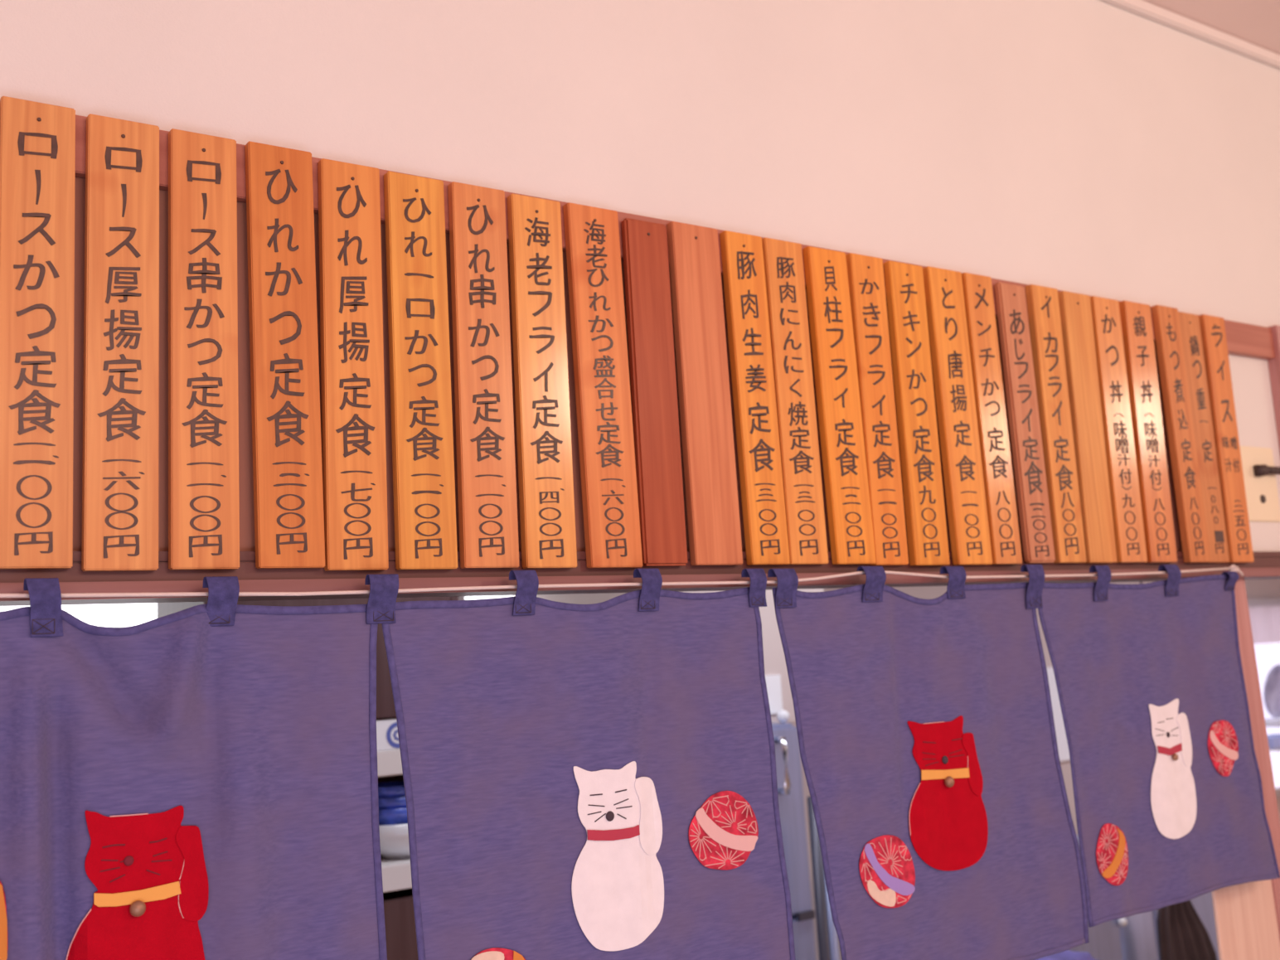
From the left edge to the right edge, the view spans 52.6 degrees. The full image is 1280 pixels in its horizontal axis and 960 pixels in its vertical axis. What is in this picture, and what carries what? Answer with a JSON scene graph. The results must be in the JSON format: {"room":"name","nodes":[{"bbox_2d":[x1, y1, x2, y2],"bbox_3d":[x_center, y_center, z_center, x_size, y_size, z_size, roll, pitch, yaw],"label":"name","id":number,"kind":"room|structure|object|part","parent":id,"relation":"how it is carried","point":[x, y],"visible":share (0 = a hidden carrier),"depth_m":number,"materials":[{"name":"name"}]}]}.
{"room":"eatery","nodes":[
{"label":"eatery","id":0,"kind":"room"},
{"bbox_2d":[0,0,1279,551],"bbox_3d":[1.398,-0.494,3.295,12.000,1.401,0.100,2,-10,-34],"label":"wall","id":1,"kind":"structure","parent":0,"point":[1101,148],"depth_m":2.51,"materials":[{"name":"paint"}]},
{"bbox_2d":[0,564,1243,597],"bbox_3d":[0.226,0.170,2.233,2.841,0.030,0.054,2,-10,-34],"label":"curtain rod","id":2,"kind":"object","parent":1,"relation":"attached to","point":[1233,568],"visible":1,"depth_m":1.95,"materials":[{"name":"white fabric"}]},
{"bbox_2d":[0,568,795,959],"bbox_3d":[-0.328,0.487,1.764,1.372,0.728,0.047,2,-10,-34],"label":"curtain","id":3,"kind":"object","parent":2,"relation":"hanging from","point":[598,781],"visible":1,"depth_m":1.78,"materials":[{"name":"fabric"}]},
{"bbox_3d":[-0.615,0.495,1.568,0.660,0.690,0.048,2,-10,-34],"label":"panel","id":4,"kind":"part","parent":3,"relation":"part of","materials":[{"name":"fabric"}]},
{"bbox_3d":[-0.556,0.488,1.609,0.038,0.117,0.006,0,-9,-23],"label":"raised arm","id":5,"kind":"part","parent":3,"relation":"part of","materials":[{"name":"red fabric"}]},
{"bbox_3d":[-0.052,0.514,1.954,0.701,0.696,0.021,2,-10,-35],"label":"panel","id":6,"kind":"part","parent":3,"relation":"part of","materials":[{"name":"fabric"}]},
{"bbox_3d":[0.012,0.517,1.997,0.006,0.118,0.054,-11,-11,43],"label":"raised arm","id":7,"kind":"part","parent":3,"relation":"part of","materials":[{"name":"white fabric"}]},
{"bbox_2d":[689,795,756,868],"bbox_3d":[0.133,0.564,2.075,0.128,0.113,0.008,1,-9,-28],"label":"print","id":8,"kind":"object","parent":3,"relation":"attached to","point":[723,828],"depth_m":2.08,"materials":[{"name":"red fabric"}]},
{"bbox_2d":[767,564,1279,959],"bbox_3d":[0.835,0.538,2.565,1.436,0.743,0.033,2,-10,-34],"label":"curtain","id":9,"kind":"object","parent":2,"relation":"hanging from","point":[926,729],"visible":1,"depth_m":2.49,"materials":[{"name":"fabric"}]},
{"bbox_2d":[861,837,911,903],"bbox_3d":[0.432,0.680,2.253,0.122,0.114,0.007,2,-10,-33],"label":"print","id":10,"kind":"object","parent":9,"relation":"attached to","point":[886,862],"depth_m":2.25,"materials":[{"name":"red fabric"}]},
{"bbox_3d":[0.549,0.544,2.371,0.738,0.712,0.024,2,-10,-34],"label":"panel","id":11,"kind":"part","parent":9,"relation":"part of","materials":[{"name":"fabric"}]},
{"bbox_3d":[0.619,0.529,2.411,0.045,0.117,0.002,2,-10,-34],"label":"raised arm","id":12,"kind":"part","parent":9,"relation":"part of","materials":[{"name":"red fabric"}]},
{"bbox_2d":[1097,824,1128,883],"bbox_3d":[0.956,0.752,2.609,0.110,0.117,0.010,3,-10,-38],"label":"print","id":13,"kind":"object","parent":9,"relation":"attached to","point":[1112,840],"depth_m":2.60,"materials":[{"name":"red fabric"}]},
{"bbox_3d":[1.116,0.547,2.762,0.750,0.688,0.020,2,-10,-34],"label":"panel","id":14,"kind":"part","parent":9,"relation":"part of","materials":[{"name":"fabric"}]},
{"bbox_3d":[1.175,0.560,2.793,0.047,0.115,0.003,3,-10,-37],"label":"raised arm","id":15,"kind":"part","parent":9,"relation":"part of","materials":[{"name":"white fabric"}]},
{"bbox_2d":[1211,721,1237,775],"bbox_3d":[1.293,0.591,2.862,0.103,0.119,0.006,2,-10,-35],"label":"print","id":16,"kind":"object","parent":9,"relation":"attached to","point":[1224,734],"depth_m":2.86,"materials":[{"name":"red fabric"}]},
{"bbox_2d":[72,176,1183,551],"bbox_3d":[-1.101,-0.169,1.437,5.801,0.500,0.005,2,-10,-34],"label":"board","id":17,"kind":"object","parent":1,"relation":"attached to","point":[247,543],"visible":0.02,"depth_m":1.83,"materials":[{"name":"brown wood"}]},
{"bbox_2d":[0,557,1279,606],"bbox_3d":[0.217,0.171,2.326,9.000,0.048,0.124,2,-10,-34],"label":"trim","id":18,"kind":"structure","parent":1,"relation":"attached to","point":[73,579],"depth_m":1.97,"materials":[{"name":"brown wood"}]},
{"bbox_2d":[72,551,1279,562],"bbox_3d":[-0.904,0.091,1.516,6.230,0.014,0.022,2,-10,-34],"label":"strip","id":19,"kind":"object","parent":18,"relation":"on","point":[162,555],"visible":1,"depth_m":1.94,"materials":[{"name":"brown wood"}]},
{"bbox_2d":[74,114,1275,359],"bbox_3d":[-0.937,-0.450,1.593,6.230,0.080,0.022,2,-10,-34],"label":"rail","id":20,"kind":"object","parent":1,"relation":"attached to","point":[1243,339],"visible":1,"depth_m":2.11,"materials":[{"name":"brown wood"}]},
{"bbox_2d":[0,96,75,569],"bbox_3d":[-0.764,-0.189,1.638,0.090,0.604,0.020,2,-10,-34],"label":"plank","id":21,"kind":"object","parent":20,"relation":"attached to","point":[37,140],"visible":1,"depth_m":1.63,"materials":[{"name":"brown wood"}]},
{"bbox_2d":[81,113,159,571],"bbox_3d":[-0.678,-0.183,1.696,0.095,0.604,0.020,2,-10,-34],"label":"plank","id":22,"kind":"object","parent":20,"relation":"attached to","point":[121,384],"visible":1,"depth_m":1.69,"materials":[{"name":"brown wood"}]},
{"bbox_2d":[168,128,239,570],"bbox_3d":[-0.592,-0.180,1.756,0.094,0.603,0.020,2,-10,-34],"label":"plank","id":23,"kind":"object","parent":20,"relation":"attached to","point":[204,502],"visible":1,"depth_m":1.75,"materials":[{"name":"brown wood"}]},
{"bbox_2d":[244,140,324,568],"bbox_3d":[-0.499,-0.178,1.820,0.098,0.604,0.020,2,-10,-34],"label":"plank","id":24,"kind":"object","parent":20,"relation":"attached to","point":[287,442],"visible":1,"depth_m":1.81,"materials":[{"name":"brown wood"}]},
{"bbox_2d":[317,158,388,571],"bbox_3d":[-0.416,-0.170,1.876,0.096,0.602,0.020,2,-10,-34],"label":"plank","id":25,"kind":"object","parent":20,"relation":"attached to","point":[355,490],"visible":1,"depth_m":1.87,"materials":[{"name":"brown wood"}]},
{"bbox_2d":[383,171,457,570],"bbox_3d":[-0.328,-0.166,1.936,0.094,0.600,0.020,2,-10,-34],"label":"plank","id":26,"kind":"object","parent":20,"relation":"attached to","point":[423,462],"visible":1,"depth_m":1.93,"materials":[{"name":"brown wood"}]},
{"bbox_2d":[447,181,518,568],"bbox_3d":[-0.241,-0.164,1.996,0.097,0.600,0.020,2,-10,-34],"label":"plank","id":27,"kind":"object","parent":20,"relation":"attached to","point":[487,505],"visible":1,"depth_m":1.99,"materials":[{"name":"brown wood"}]},
{"bbox_2d":[507,193,576,568],"bbox_3d":[-0.155,-0.159,2.055,0.094,0.599,0.020,2,-10,-34],"label":"plank","id":28,"kind":"object","parent":20,"relation":"attached to","point":[547,519],"visible":1,"depth_m":2.04,"materials":[{"name":"brown wood"}]},
{"bbox_2d":[562,202,642,567],"bbox_3d":[-0.061,-0.157,2.120,0.106,0.601,0.020,2,-10,-34],"label":"plank","id":29,"kind":"object","parent":20,"relation":"attached to","point":[601,372],"visible":1,"depth_m":2.11,"materials":[{"name":"brown wood"}]},
{"bbox_2d":[620,218,687,566],"bbox_3d":[0.024,-0.150,2.178,0.089,0.591,0.020,2,-10,-34],"label":"plank","id":30,"kind":"object","parent":20,"relation":"attached to","point":[645,249],"visible":0.99,"depth_m":2.17,"materials":[{"name":"brown wood"}]},
{"bbox_2d":[666,221,742,565],"bbox_3d":[0.112,-0.151,2.239,0.106,0.598,0.020,2,-10,-34],"label":"plank","id":31,"kind":"object","parent":20,"relation":"attached to","point":[707,437],"visible":1,"depth_m":2.23,"materials":[{"name":"brown wood"}]},
{"bbox_2d":[719,230,790,565],"bbox_3d":[0.204,-0.148,2.302,0.094,0.598,0.020,2,-10,-34],"label":"plank","id":32,"kind":"object","parent":20,"relation":"attached to","point":[744,275],"visible":1,"depth_m":2.29,"materials":[{"name":"brown wood"}]},
{"bbox_2d":[761,237,828,564],"bbox_3d":[0.279,-0.145,2.354,0.093,0.598,0.019,2,-10,-34],"label":"plank","id":33,"kind":"object","parent":20,"relation":"attached to","point":[783,259],"visible":1,"depth_m":2.34,"materials":[{"name":"brown wood"}]},
{"bbox_2d":[802,246,876,564],"bbox_3d":[0.372,-0.140,2.417,0.107,0.596,0.020,2,-10,-34],"label":"plank","id":34,"kind":"object","parent":20,"relation":"attached to","point":[845,470],"visible":1,"depth_m":2.41,"materials":[{"name":"brown wood"}]},
{"bbox_2d":[845,252,908,565],"bbox_3d":[0.452,-0.137,2.472,0.089,0.600,0.020,2,-10,-34],"label":"plank","id":35,"kind":"object","parent":20,"relation":"attached to","point":[865,273],"visible":1,"depth_m":2.46,"materials":[{"name":"brown wood"}]},
{"bbox_2d":[883,260,950,565],"bbox_3d":[0.541,-0.132,2.533,0.095,0.600,0.020,2,-10,-34],"label":"plank","id":36,"kind":"object","parent":20,"relation":"attached to","point":[926,526],"visible":1,"depth_m":2.52,"materials":[{"name":"brown wood"}]},
{"bbox_2d":[922,266,992,565],"bbox_3d":[0.637,-0.130,2.599,0.107,0.602,0.020,2,-10,-34],"label":"plank","id":37,"kind":"object","parent":20,"relation":"attached to","point":[943,290],"visible":1,"depth_m":2.59,"materials":[{"name":"brown wood"}]},
{"bbox_2d":[961,272,1022,564],"bbox_3d":[0.719,-0.128,2.655,0.090,0.602,0.020,2,-10,-34],"label":"plank","id":38,"kind":"object","parent":20,"relation":"attached to","point":[977,289],"visible":1,"depth_m":2.65,"materials":[{"name":"brown wood"}]},
{"bbox_2d":[993,281,1055,562],"bbox_3d":[0.806,-0.122,2.715,0.091,0.593,0.020,2,-10,-34],"label":"plank","id":39,"kind":"object","parent":20,"relation":"attached to","point":[1010,301],"visible":1,"depth_m":2.70,"materials":[{"name":"brown wood"}]},
{"bbox_2d":[1025,284,1086,562],"bbox_3d":[0.890,-0.122,2.773,0.091,0.600,0.020,2,-10,-34],"label":"plank","id":40,"kind":"object","parent":20,"relation":"attached to","point":[1043,307],"visible":1,"depth_m":2.76,"materials":[{"name":"brown wood"}]},
{"bbox_2d":[1057,290,1116,562],"bbox_3d":[0.978,-0.118,2.833,0.104,0.599,0.020,2,-10,-34],"label":"plank","id":41,"kind":"object","parent":20,"relation":"attached to","point":[1075,312],"visible":1,"depth_m":2.82,"materials":[{"name":"brown wood"}]},
{"bbox_2d":[1090,295,1147,562],"bbox_3d":[1.066,-0.115,2.893,0.099,0.599,0.020,2,-10,-34],"label":"plank","id":42,"kind":"object","parent":20,"relation":"attached to","point":[1130,545],"visible":1,"depth_m":2.88,"materials":[{"name":"brown wood"}]},
{"bbox_2d":[1118,300,1177,562],"bbox_3d":[1.159,-0.112,2.958,0.111,0.602,0.020,2,-10,-34],"label":"plank","id":43,"kind":"object","parent":20,"relation":"attached to","point":[1136,317],"visible":0.99,"depth_m":2.95,"materials":[{"name":"brown wood"}]},
{"bbox_2d":[1151,305,1211,562],"bbox_3d":[1.266,-0.110,3.031,0.093,0.607,0.020,2,-10,-34],"label":"plank","id":44,"kind":"object","parent":20,"relation":"attached to","point":[1192,522],"visible":1,"depth_m":3.02,"materials":[{"name":"brown wood"}]},
{"bbox_2d":[1178,311,1229,562],"bbox_3d":[1.335,-0.104,3.080,0.088,0.602,0.016,2,-10,-34],"label":"plank","id":45,"kind":"object","parent":20,"relation":"attached to","point":[1189,322],"visible":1,"depth_m":3.08,"materials":[{"name":"brown wood"}]},
{"bbox_2d":[1198,314,1254,562],"bbox_3d":[1.417,-0.102,3.134,0.093,0.604,0.020,2,-10,-34],"label":"plank","id":46,"kind":"object","parent":20,"relation":"attached to","point":[1213,332],"visible":1,"depth_m":3.12,"materials":[{"name":"brown wood"}]},
{"bbox_2d":[1102,0,1279,68],"bbox_3d":[1.392,-1.180,3.342,12.000,0.032,0.022,2,-10,-34],"label":"trim","id":47,"kind":"structure","parent":1,"relation":"attached to","point":[1141,7],"depth_m":3.38,"materials":[{"name":"white paint"}]},
{"bbox_2d":[1240,446,1279,522],"bbox_3d":[1.542,0.008,3.221,0.191,0.189,0.031,2,-10,-34],"label":"switch plate","id":48,"kind":"object","parent":1,"relation":"attached to","point":[1259,471],"visible":0.78,"depth_m":3.23,"materials":[{"name":"beige plastic"}]},
{"bbox_3d":[1.576,-0.023,3.251,0.102,0.030,0.031,2,-10,-34],"label":"lever","id":49,"kind":"part","parent":48,"relation":"part of","materials":[{"name":"grey plastic"}]},
{"bbox_2d":[1267,324,1279,450],"bbox_3d":[1.684,-0.100,3.338,0.090,0.600,0.034,2,-10,-34],"label":"upright","id":50,"kind":"object","parent":1,"relation":"attached to","point":[1274,363],"visible":0.63,"depth_m":3.34,"materials":[{"name":"brown wood"}]},
{"bbox_2d":[513,588,823,722],"bbox_3d":[0.077,0.353,4.142,0.722,0.852,0.700,2,-10,-34],"label":"column","id":51,"kind":"structure","parent":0,"point":[773,654],"depth_m":3.91,"materials":[{"name":"paint"}]},
{"bbox_2d":[765,674,782,713],"bbox_3d":[0.379,0.641,3.864,0.110,0.113,0.006,2,-10,-34],"label":"notice","id":52,"kind":"object","parent":51,"relation":"attached to","point":[773,682],"visible":0.36,"depth_m":3.88,"materials":[{"name":"white paper"}]},
{"bbox_2d":[778,578,1279,959],"bbox_3d":[1.118,1.200,5.200,10.200,2.350,0.100,2,-10,-34],"label":"wall","id":53,"kind":"structure","parent":0,"point":[1270,588],"depth_m":5.62,"materials":[{"name":"paint"}]},
{"bbox_2d":[0,602,156,627],"bbox_3d":[-1.486,0.545,3.423,0.678,1.030,0.050,2,-10,-34],"label":"window","id":54,"kind":"structure","parent":53,"relation":"in","point":[110,615],"depth_m":3.51,"materials":[{"name":"white glass"}]},
{"bbox_2d":[458,595,513,600],"bbox_3d":[-0.259,0.568,4.270,0.795,0.880,0.050,2,-10,-34],"label":"window","id":55,"kind":"structure","parent":53,"relation":"in","point":[460,598],"depth_m":4.14,"materials":[{"name":"grey paint"}]},
{"bbox_3d":[-0.259,0.568,4.270,0.795,0.880,0.050,2,-10,-34],"label":"frame","id":56,"kind":"part","parent":55,"relation":"part of","materials":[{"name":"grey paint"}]},
{"bbox_2d":[1046,667,1070,761],"bbox_3d":[1.828,1.019,5.654,0.314,0.402,0.014,2,-10,-34],"label":"poster","id":57,"kind":"object","parent":53,"relation":"attached to","point":[1063,748],"visible":0.21,"depth_m":5.64,"materials":[{"name":"white paper"}]},
{"bbox_2d":[1247,598,1279,797],"bbox_3d":[3.560,1.109,6.817,1.780,0.981,0.050,2,-10,-34],"label":"window","id":58,"kind":"structure","parent":53,"relation":"in","point":[1267,655],"depth_m":6.58,"materials":[{"name":"white glass"}]},
{"bbox_2d":[1248,606,1279,644],"bbox_3d":[3.457,0.739,6.723,1.300,0.183,0.036,2,-10,-34],"label":"cafe curtain","id":59,"kind":"object","parent":58,"relation":"hanging from","point":[1265,620],"visible":0.68,"depth_m":6.49,"materials":[{"name":"white fabric"}]},
{"bbox_3d":[3.550,1.111,6.829,1.696,0.901,0.010,2,-10,-34],"label":"pane","id":60,"kind":"part","parent":58,"relation":"part of","materials":[{"name":"white glass"}]},
{"bbox_2d":[1265,717,1279,727],"bbox_3d":[3.599,1.203,6.667,1.400,0.030,0.210,2,-10,-34],"label":"wall shelf","id":61,"kind":"object","parent":53,"relation":"attached to","point":[1271,721],"visible":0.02,"depth_m":6.25,"materials":[{"name":"white plastic"}]},
{"bbox_2d":[1263,664,1279,717],"bbox_3d":[3.102,1.027,6.304,0.260,0.257,0.052,2,-10,-34],"label":"patterned plate","id":62,"kind":"object","parent":61,"relation":"on","point":[1272,685],"visible":1,"depth_m":6.29,"materials":[{"name":"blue ceramic"}]},
{"bbox_2d":[1269,747,1279,751],"bbox_3d":[3.617,1.315,6.634,1.400,0.020,0.250,2,-10,-34],"label":"shelf","id":63,"kind":"object","parent":53,"relation":"attached to","point":[1277,749],"visible":0.07,"depth_m":6.22,"materials":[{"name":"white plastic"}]},
{"bbox_2d":[1267,733,1279,748],"bbox_3d":[3.042,1.253,6.216,0.240,0.051,0.120,2,-10,-34],"label":"tissue box","id":64,"kind":"object","parent":63,"relation":"on","point":[1273,739],"visible":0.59,"depth_m":6.12,"materials":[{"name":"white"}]},
{"bbox_2d":[1143,0,1279,54],"bbox_3d":[2.775,-1.590,1.350,12.000,0.050,5.140,2,-10,-34],"label":"ceiling","id":65,"kind":"structure","parent":0,"point":[1257,22],"depth_m":3.36,"materials":[{"name":"white paint"}]},
{"bbox_3d":[2.419,1.831,1.677,12.000,0.050,7.100,2,-10,-34],"label":"floor","id":66,"kind":"structure","parent":0,"visible":0},
{"bbox_2d":[156,596,458,959],"bbox_3d":[-0.777,1.090,3.106,0.626,2.200,0.400,2,-10,-34],"label":"tall cabinet","id":67,"kind":"object","parent":66,"relation":"on","point":[400,933],"visible":0.06,"depth_m":3.05,"materials":[{"name":"brown wood"}]},
{"bbox_3d":[-1.026,1.080,2.935,0.020,2.200,0.400,2,-10,-34],"label":"panel","id":68,"kind":"part","parent":67,"relation":"part of","materials":[{"name":"white wood"}]},
{"bbox_3d":[-0.719,0.270,3.067,0.586,0.598,0.025,2,-10,-34],"label":"door","id":69,"kind":"part","parent":67,"relation":"part of","materials":[{"name":"purple fabric"}]},
{"bbox_3d":[-0.885,1.119,3.263,0.586,2.200,0.015,2,-10,-34],"label":"panel","id":70,"kind":"part","parent":67,"relation":"part of","materials":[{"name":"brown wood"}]},
{"bbox_2d":[376,717,399,751],"bbox_3d":[-0.619,0.613,3.122,0.099,0.071,0.096,2,-10,-34],"label":"carton","id":71,"kind":"object","parent":67,"relation":"on","point":[387,737],"visible":0.41,"depth_m":3.08,"materials":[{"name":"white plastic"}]},
{"bbox_2d":[377,749,402,776],"bbox_3d":[-0.795,0.695,3.155,0.586,0.060,0.380,2,-10,-34],"label":"shelf","id":72,"kind":"object","parent":67,"relation":"attached to","point":[389,762],"depth_m":3.07,"materials":[{"name":"white wood"}]},
{"bbox_2d":[378,824,410,859],"bbox_3d":[-0.585,0.879,3.179,0.210,0.088,0.210,2,-10,-34],"label":"serving bowl","id":73,"kind":"object","parent":67,"relation":"on","point":[394,839],"visible":0.38,"depth_m":3.09,"materials":[{"name":"white ceramic"}]},
{"bbox_2d":[378,808,407,825],"bbox_3d":[-0.588,0.831,3.186,0.190,0.062,0.190,2,-10,-34],"label":"rice bowl","id":74,"kind":"object","parent":73,"relation":"in","point":[386,816],"visible":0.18,"depth_m":3.10,"materials":[{"name":"ceramic"}]},
{"bbox_2d":[378,796,406,809],"bbox_3d":[-0.590,0.805,3.190,0.184,0.062,0.184,2,-10,-34],"label":"rice bowl","id":75,"kind":"object","parent":74,"relation":"on","point":[393,802],"visible":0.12,"depth_m":3.11,"materials":[{"name":"ceramic"}]},
{"bbox_2d":[378,780,405,798],"bbox_3d":[-0.591,0.780,3.194,0.178,0.062,0.178,2,-10,-34],"label":"rice bowl","id":76,"kind":"object","parent":75,"relation":"on","point":[394,788],"visible":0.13,"depth_m":3.12,"materials":[{"name":"ceramic"}]},
{"bbox_2d":[380,855,412,892],"bbox_3d":[-0.779,0.956,3.117,0.586,0.058,0.380,2,-10,-34],"label":"shelf","id":77,"kind":"object","parent":67,"relation":"attached to","point":[396,874],"depth_m":3.04,"materials":[{"name":"white wood"}]},
{"bbox_3d":[-0.641,1.538,2.884,0.586,1.135,0.020,2,-10,-34],"label":"drawer","id":78,"kind":"part","parent":67,"relation":"part of","materials":[{"name":"brown wood"}]},
{"bbox_3d":[-0.527,1.099,3.278,0.020,2.200,0.400,2,-10,-34],"label":"panel","id":79,"kind":"part","parent":67,"relation":"part of","materials":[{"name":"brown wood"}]},
{"bbox_2d":[771,722,815,959],"bbox_3d":[0.158,1.480,3.808,0.450,1.477,0.695,2,-10,-34],"label":"refrigerator","id":80,"kind":"object","parent":66,"relation":"on","point":[788,767],"visible":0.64,"depth_m":3.71,"materials":[{"name":"metal"}]},
{"bbox_3d":[0.409,0.818,3.705,0.020,0.164,0.045,2,-10,-34],"label":"handle","id":81,"kind":"part","parent":80,"relation":"part of","materials":[{"name":"silver metal"}]},
{"bbox_2d":[776,709,789,722],"bbox_3d":[0.424,0.701,3.838,0.038,0.038,0.038,2,-10,-34],"label":"ball ornament","id":82,"kind":"object","parent":80,"relation":"on","point":[783,716],"visible":1,"depth_m":3.83,"materials":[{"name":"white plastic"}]},
{"bbox_3d":[0.333,1.655,3.539,0.446,0.832,0.022,2,-10,-34],"label":"door","id":83,"kind":"part","parent":80,"relation":"part of","materials":[{"name":"metal"}]},
{"bbox_2d":[806,795,830,959],"bbox_3d":[0.524,1.533,3.557,0.032,1.297,0.032,2,-10,-34],"label":"pipe","id":84,"kind":"object","parent":66,"relation":"on","point":[816,860],"visible":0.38,"depth_m":3.60,"materials":[{"name":"grey metal"}]},
{"bbox_2d":[824,873,838,959],"bbox_3d":[0.553,1.583,3.567,0.032,1.197,0.032,2,-10,-34],"label":"pipe","id":85,"kind":"object","parent":66,"relation":"on","point":[833,943],"visible":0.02,"depth_m":3.60,"materials":[{"name":"metal"}]},
{"bbox_2d":[1069,834,1126,959],"bbox_3d":[1.204,1.712,4.224,0.478,1.049,0.629,2,-10,-34],"label":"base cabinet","id":86,"kind":"object","parent":66,"relation":"on","point":[1104,943],"visible":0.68,"depth_m":4.11,"materials":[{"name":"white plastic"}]},
{"bbox_3d":[1.543,1.413,4.144,0.028,0.028,0.028,2,-10,-34],"label":"knob","id":87,"kind":"part","parent":86,"relation":"part of","materials":[{"name":"white plastic"}]},
{"bbox_2d":[1119,911,1158,959],"bbox_3d":[1.607,1.725,4.272,0.220,0.989,0.220,2,-10,-34],"label":"cylinder","id":88,"kind":"object","parent":66,"relation":"on","point":[1137,938],"visible":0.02,"depth_m":4.20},
{"bbox_2d":[1152,892,1219,959],"bbox_3d":[2.183,1.716,4.944,0.733,1.129,0.040,2,-10,-34],"label":"panel","id":89,"kind":"object","parent":66,"relation":"on","point":[1203,904],"visible":0.03,"depth_m":4.90,"materials":[{"name":"white"}]},
{"bbox_2d":[1211,879,1279,959],"bbox_3d":[1.406,1.260,2.913,0.272,1.550,0.008,2,-10,-34],"label":"board","id":90,"kind":"object","parent":66,"relation":"on","point":[1246,921],"visible":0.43,"depth_m":2.94,"materials":[{"name":"brown wood"}]},
{"bbox_2d":[1234,576,1279,936],"bbox_3d":[1.502,1.135,3.019,0.130,1.816,0.045,2,-10,-34],"label":"post","id":91,"kind":"object","parent":66,"relation":"on","point":[1247,650],"visible":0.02,"depth_m":3.07,"materials":[{"name":"brown wood"}]},
{"bbox_3d":[1.065,1.716,3.233,0.650,0.780,0.280,2,-10,-34],"label":"work table","id":92,"kind":"object","parent":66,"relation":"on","visible":0},
{"bbox_2d":[1036,950,1096,959],"bbox_3d":[1.068,1.268,3.307,0.286,0.118,0.227,2,-10,-34],"label":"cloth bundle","id":93,"kind":"object","parent":92,"relation":"on","point":[1066,955],"visible":0.62,"depth_m":3.30,"materials":[{"name":"blue fabric"}]}
]}

